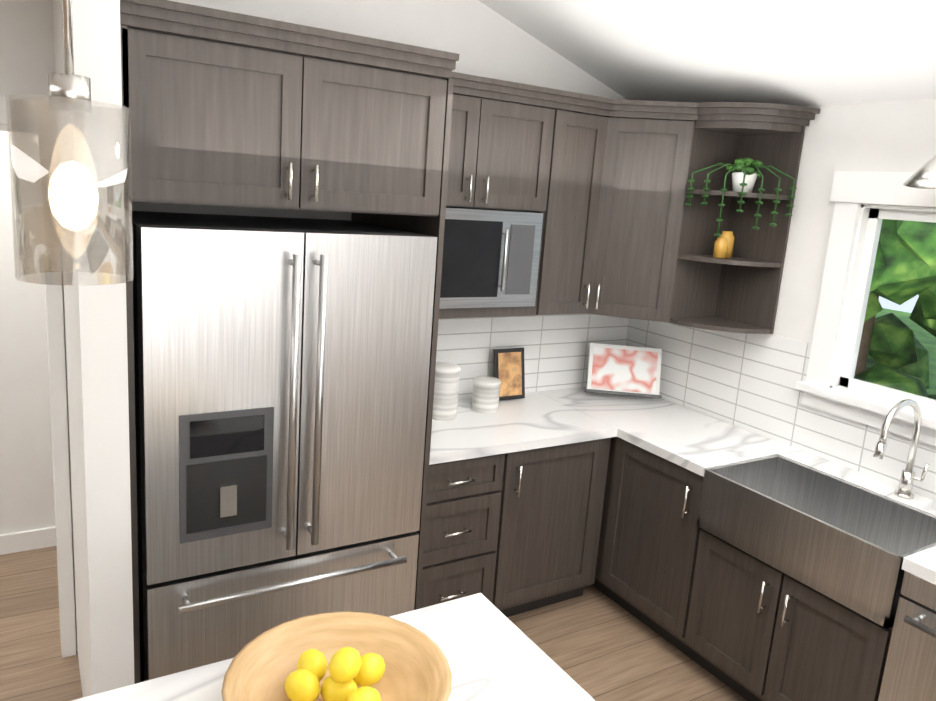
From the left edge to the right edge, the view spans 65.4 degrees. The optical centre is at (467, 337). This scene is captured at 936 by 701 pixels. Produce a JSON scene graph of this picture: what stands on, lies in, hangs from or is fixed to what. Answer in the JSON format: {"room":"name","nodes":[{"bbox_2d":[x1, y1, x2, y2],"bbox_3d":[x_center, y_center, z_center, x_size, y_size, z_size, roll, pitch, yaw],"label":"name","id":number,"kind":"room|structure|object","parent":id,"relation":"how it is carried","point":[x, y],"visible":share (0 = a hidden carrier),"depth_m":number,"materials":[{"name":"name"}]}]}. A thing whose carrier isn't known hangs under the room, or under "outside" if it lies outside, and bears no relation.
{"room":"kitchen","nodes":[
{"label":"kitchen","id":0,"kind":"room"},
{"bbox_2d":[0,131,55,533],"bbox_3d":[-2.516,-0.140,3.301,2.650,2.500,0.100,-3,13,-31],"label":"wall","id":1,"kind":"structure","parent":0,"point":[27,501],"depth_m":3.55,"materials":[{"name":"paint"}]},
{"bbox_2d":[0,526,55,554],"bbox_3d":[-2.570,1.046,3.486,2.450,0.100,0.020,-3,13,-31],"label":"baseboard","id":2,"kind":"structure","parent":1,"relation":"attached to","point":[20,541],"depth_m":3.67,"materials":[{"name":"white wood"}]},
{"bbox_2d":[52,0,134,696],"bbox_3d":[-1.224,0.140,2.378,0.113,2.500,0.880,-3,13,-31],"label":"wall","id":3,"kind":"structure","parent":0,"point":[95,315],"depth_m":2.05,"materials":[{"name":"white paint"}]},
{"bbox_2d":[0,0,626,650],"bbox_3d":[-0.723,-0.682,3.085,4.180,3.900,0.120,-3,13,-31],"label":"wall","id":4,"kind":"structure","parent":0,"point":[480,38],"depth_m":3.06,"materials":[{"name":"paint"}]},
{"bbox_2d":[0,96,75,657],"bbox_3d":[-1.963,0.239,2.532,0.990,2.140,0.145,-3,13,-31],"label":"door frame","id":5,"kind":"structure","parent":4,"relation":"attached to","point":[54,297],"depth_m":2.74,"materials":[{"name":"white wood"}]},
{"bbox_2d":[446,80,554,212],"bbox_3d":[-0.048,-0.814,3.184,0.773,0.475,0.346,-3,13,-31],"label":"upper cabinet","id":6,"kind":"object","parent":4,"relation":"attached to","point":[499,139],"depth_m":3.09,"materials":[{"name":"brown wood"}]},
{"bbox_2d":[439,206,542,308],"bbox_3d":[-0.064,-0.363,3.245,0.725,0.422,0.365,-3,13,-31],"label":"microwave","id":7,"kind":"object","parent":6,"relation":"in","point":[490,257],"visible":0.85,"depth_m":3.17,"materials":[{"name":"metal"}]},
{"bbox_2d":[436,314,628,398],"bbox_3d":[0.185,0.067,3.753,1.685,0.479,0.005,-3,13,-31],"label":"wall tile","id":8,"kind":"structure","parent":4,"relation":"attached to","point":[556,352],"depth_m":3.86,"materials":[{"name":"white tile"}]},
{"bbox_2d":[491,96,606,315],"bbox_3d":[0.422,-0.601,3.502,0.376,0.951,0.387,-3,13,-31],"label":"upper cabinet","id":9,"kind":"object","parent":4,"relation":"attached to","point":[576,144],"depth_m":3.36,"materials":[{"name":"brown wood"}]},
{"bbox_2d":[583,100,750,324],"bbox_3d":[0.831,-0.595,3.620,0.668,0.951,0.612,-3,13,-31],"label":"upper cabinet","id":10,"kind":"object","parent":4,"relation":"attached to","point":[602,184],"depth_m":3.42,"materials":[{"name":"brown wood"}]},
{"bbox_2d":[685,157,796,257],"bbox_3d":[1.212,-0.577,3.271,0.336,0.455,0.334,-3,13,-31],"label":"decor","id":11,"kind":"object","parent":10,"relation":"in","point":[745,176],"visible":0.98,"depth_m":3.23,"materials":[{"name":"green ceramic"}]},
{"bbox_2d":[0,546,746,700],"bbox_3d":[-2.597,1.755,0.356,10.410,0.060,13.500,-3,13,-31],"label":"floor","id":12,"kind":"structure","parent":0,"point":[594,643],"depth_m":3.15,"materials":[{"name":"brown wood"}]},
{"bbox_2d":[131,211,436,681],"bbox_3d":[-0.748,0.475,2.702,0.920,1.775,0.867,-3,13,-31],"label":"fridge","id":13,"kind":"object","parent":12,"relation":"on","point":[281,369],"visible":0.96,"depth_m":2.30,"materials":[{"name":"metal"}]},
{"bbox_2d":[120,0,458,683],"bbox_3d":[-0.747,0.178,2.691,1.011,2.370,0.856,-3,13,-31],"label":"tall cabinet","id":14,"kind":"object","parent":12,"relation":"on","point":[228,108],"visible":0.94,"depth_m":2.17,"materials":[{"name":"brown wood"}]},
{"bbox_2d":[100,597,556,700],"bbox_3d":[0.430,1.497,0.370,1.023,0.870,3.320,-3,13,-31],"label":"kitchen island","id":15,"kind":"object","parent":12,"relation":"on","point":[209,674],"depth_m":1.52,"materials":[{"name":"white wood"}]},
{"bbox_2d":[140,605,594,700],"bbox_3d":[0.475,1.060,0.243,1.005,0.040,3.280,-3,13,-31],"label":"island countertop","id":16,"kind":"structure","parent":15,"relation":"on","point":[489,658],"depth_m":1.62,"materials":[{"name":"white stone"}]},
{"bbox_2d":[221,611,451,700],"bbox_3d":[-0.252,0.678,1.429,0.440,0.136,0.440,-3,13,-31],"label":"fruit bowl","id":17,"kind":"object","parent":16,"relation":"on","point":[345,656],"visible":1,"depth_m":1.49,"materials":[{"name":"brown wood"}]},
{"bbox_2d":[420,392,617,616],"bbox_3d":[0.044,0.829,3.454,1.074,0.910,0.664,-3,13,-31],"label":"base cabinet","id":18,"kind":"object","parent":12,"relation":"on","point":[515,496],"visible":0.75,"depth_m":3.23,"materials":[{"name":"brown wood"}]},
{"bbox_2d":[432,362,460,420],"bbox_3d":[-0.114,0.243,3.352,0.146,0.250,0.146,-3,13,-31],"label":"canister","id":19,"kind":"object","parent":18,"relation":"on","point":[446,390],"visible":0.79,"depth_m":3.29,"materials":[{"name":"white ceramic"}]},
{"bbox_2d":[472,376,500,413],"bbox_3d":[0.087,0.274,3.507,0.135,0.157,0.135,-3,13,-31],"label":"canister","id":20,"kind":"object","parent":18,"relation":"on","point":[485,394],"visible":1,"depth_m":3.46,"materials":[{"name":"white ceramic"}]},
{"bbox_2d":[493,348,524,400],"bbox_3d":[0.203,0.191,3.714,0.180,0.270,0.083,-3,13,-31],"label":"frame","id":21,"kind":"object","parent":18,"relation":"on","point":[509,372],"visible":0.86,"depth_m":3.70,"materials":[{"name":"brown paper"}]},
{"bbox_2d":[592,437,612,586],"bbox_3d":[0.778,0.814,3.891,0.598,0.870,0.684,-3,13,-31],"label":"base cabinet","id":22,"kind":"object","parent":12,"relation":"on","point":[611,443],"depth_m":3.55,"materials":[{"name":"brown wood"}]},
{"bbox_2d":[595,437,816,659],"bbox_3d":[1.077,0.934,3.405,0.598,0.870,0.598,-3,13,-31],"label":"base cabinet","id":23,"kind":"object","parent":12,"relation":"on","point":[653,557],"depth_m":3.25,"materials":[{"name":"brown wood"}]},
{"bbox_2d":[537,387,800,478],"bbox_3d":[0.924,0.418,3.598,0.611,0.040,1.159,-3,13,-31],"label":"countertop","id":24,"kind":"structure","parent":23,"relation":"on","point":[696,441],"depth_m":3.41,"materials":[{"name":"white stone"}]},
{"bbox_2d":[584,343,661,397],"bbox_3d":[0.833,0.181,3.889,0.400,0.260,0.128,5,11,3],"label":"picture frame","id":25,"kind":"object","parent":24,"relation":"on","point":[624,370],"visible":1,"depth_m":3.88,"materials":[{"name":"white paper"}]},
{"bbox_2d":[697,455,935,628],"bbox_3d":[1.349,0.726,2.764,0.462,0.246,0.788,-3,13,-31],"label":"sink","id":26,"kind":"object","parent":24,"relation":"in","point":[848,545],"visible":0.92,"depth_m":2.73,"materials":[{"name":"metal"}]},
{"bbox_2d":[693,535,932,700],"bbox_3d":[1.393,1.169,2.901,0.598,0.652,0.796,-3,13,-31],"label":"base cabinet","id":27,"kind":"object","parent":12,"relation":"on","point":[745,625],"depth_m":2.71,"materials":[{"name":"brown wood"}]},
{"bbox_2d":[901,546,935,584],"bbox_3d":[1.949,0.827,1.936,0.611,0.040,1.243,-3,13,-31],"label":"countertop","id":28,"kind":"structure","parent":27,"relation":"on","point":[922,564],"depth_m":2.27,"materials":[{"name":"white stone"}]},
{"bbox_2d":[878,571,935,700],"bbox_3d":[1.718,1.160,2.258,0.596,0.760,0.594,-3,13,-31],"label":"dishwasher","id":29,"kind":"object","parent":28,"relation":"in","point":[910,671],"visible":0.96,"depth_m":2.29,"materials":[{"name":"metal"}]},
{"bbox_2d":[479,0,935,105],"bbox_3d":[1.939,-0.747,-0.391,3.217,1.062,8.620,-3,13,-31],"label":"ceiling","id":30,"kind":"structure","parent":0,"point":[810,52],"depth_m":2.89,"materials":[{"name":"paint"}]},
{"bbox_2d":[662,98,935,500],"bbox_3d":[3.162,0.397,0.645,0.150,3.300,8.620,-3,13,-31],"label":"wall","id":31,"kind":"structure","parent":0,"point":[892,136],"depth_m":3.11,"materials":[{"name":"paint"}]},
{"bbox_2d":[626,318,935,499],"bbox_3d":[1.760,0.371,2.809,0.005,0.479,3.318,-3,13,-31],"label":"wall tile","id":32,"kind":"structure","parent":31,"relation":"attached to","point":[747,381],"depth_m":3.41,"materials":[{"name":"white tile"}]},
{"bbox_2d":[795,171,935,445],"bbox_3d":[1.920,-0.061,2.605,0.209,1.010,1.390,-3,13,-31],"label":"window","id":33,"kind":"structure","parent":31,"relation":"in","point":[852,192],"depth_m":3.02,"materials":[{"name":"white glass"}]},
{"bbox_2d":[903,155,935,188],"bbox_3d":[1.704,-0.676,2.526,0.307,0.338,0.280,-3,13,-31],"label":"light","id":34,"kind":"object","parent":31,"relation":"attached to","point":[923,176],"visible":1,"depth_m":2.52,"materials":[{"name":"silver metal"}]},
{"bbox_2d":[873,399,928,498],"bbox_3d":[1.645,0.441,2.634,0.286,0.395,0.248,-3,13,-31],"label":"faucet","id":35,"kind":"object","parent":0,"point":[908,478],"visible":1,"depth_m":2.74,"materials":[{"name":"silver metal"}]},
{"label":"outside","id":36,"kind":"structure","parent":0,"visible":0},
{"bbox_2d":[875,308,935,394],"bbox_3d":[7.695,1.230,7.473,14.590,0.130,22.000,-3,13,-31],"label":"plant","id":37,"kind":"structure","parent":36,"point":[914,327],"depth_m":13.43,"materials":[{"name":"green plant"}]},
{"bbox_2d":[854,219,935,399],"bbox_3d":[2.767,-1.510,4.731,2.663,5.696,3.223,-3,13,-31],"label":"tree","id":38,"kind":"object","parent":37,"relation":"on","point":[906,365],"depth_m":4.47,"materials":[{"name":"green plant"}]},
{"bbox_3d":[-2.107,-0.370,-1.893,7.300,0.050,10.120,-3,13,-31],"label":"ceiling","id":39,"kind":"structure","parent":0,"visible":0},
{"bbox_2d":[6,0,132,285],"bbox_3d":[-0.463,-0.415,0.839,0.130,0.699,0.130,-3,13,-31],"label":"pendant light","id":40,"kind":"object","parent":39,"relation":"hanging from","point":[73,197],"visible":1,"depth_m":0.85,"materials":[{"name":"clear glass"}]}
]}

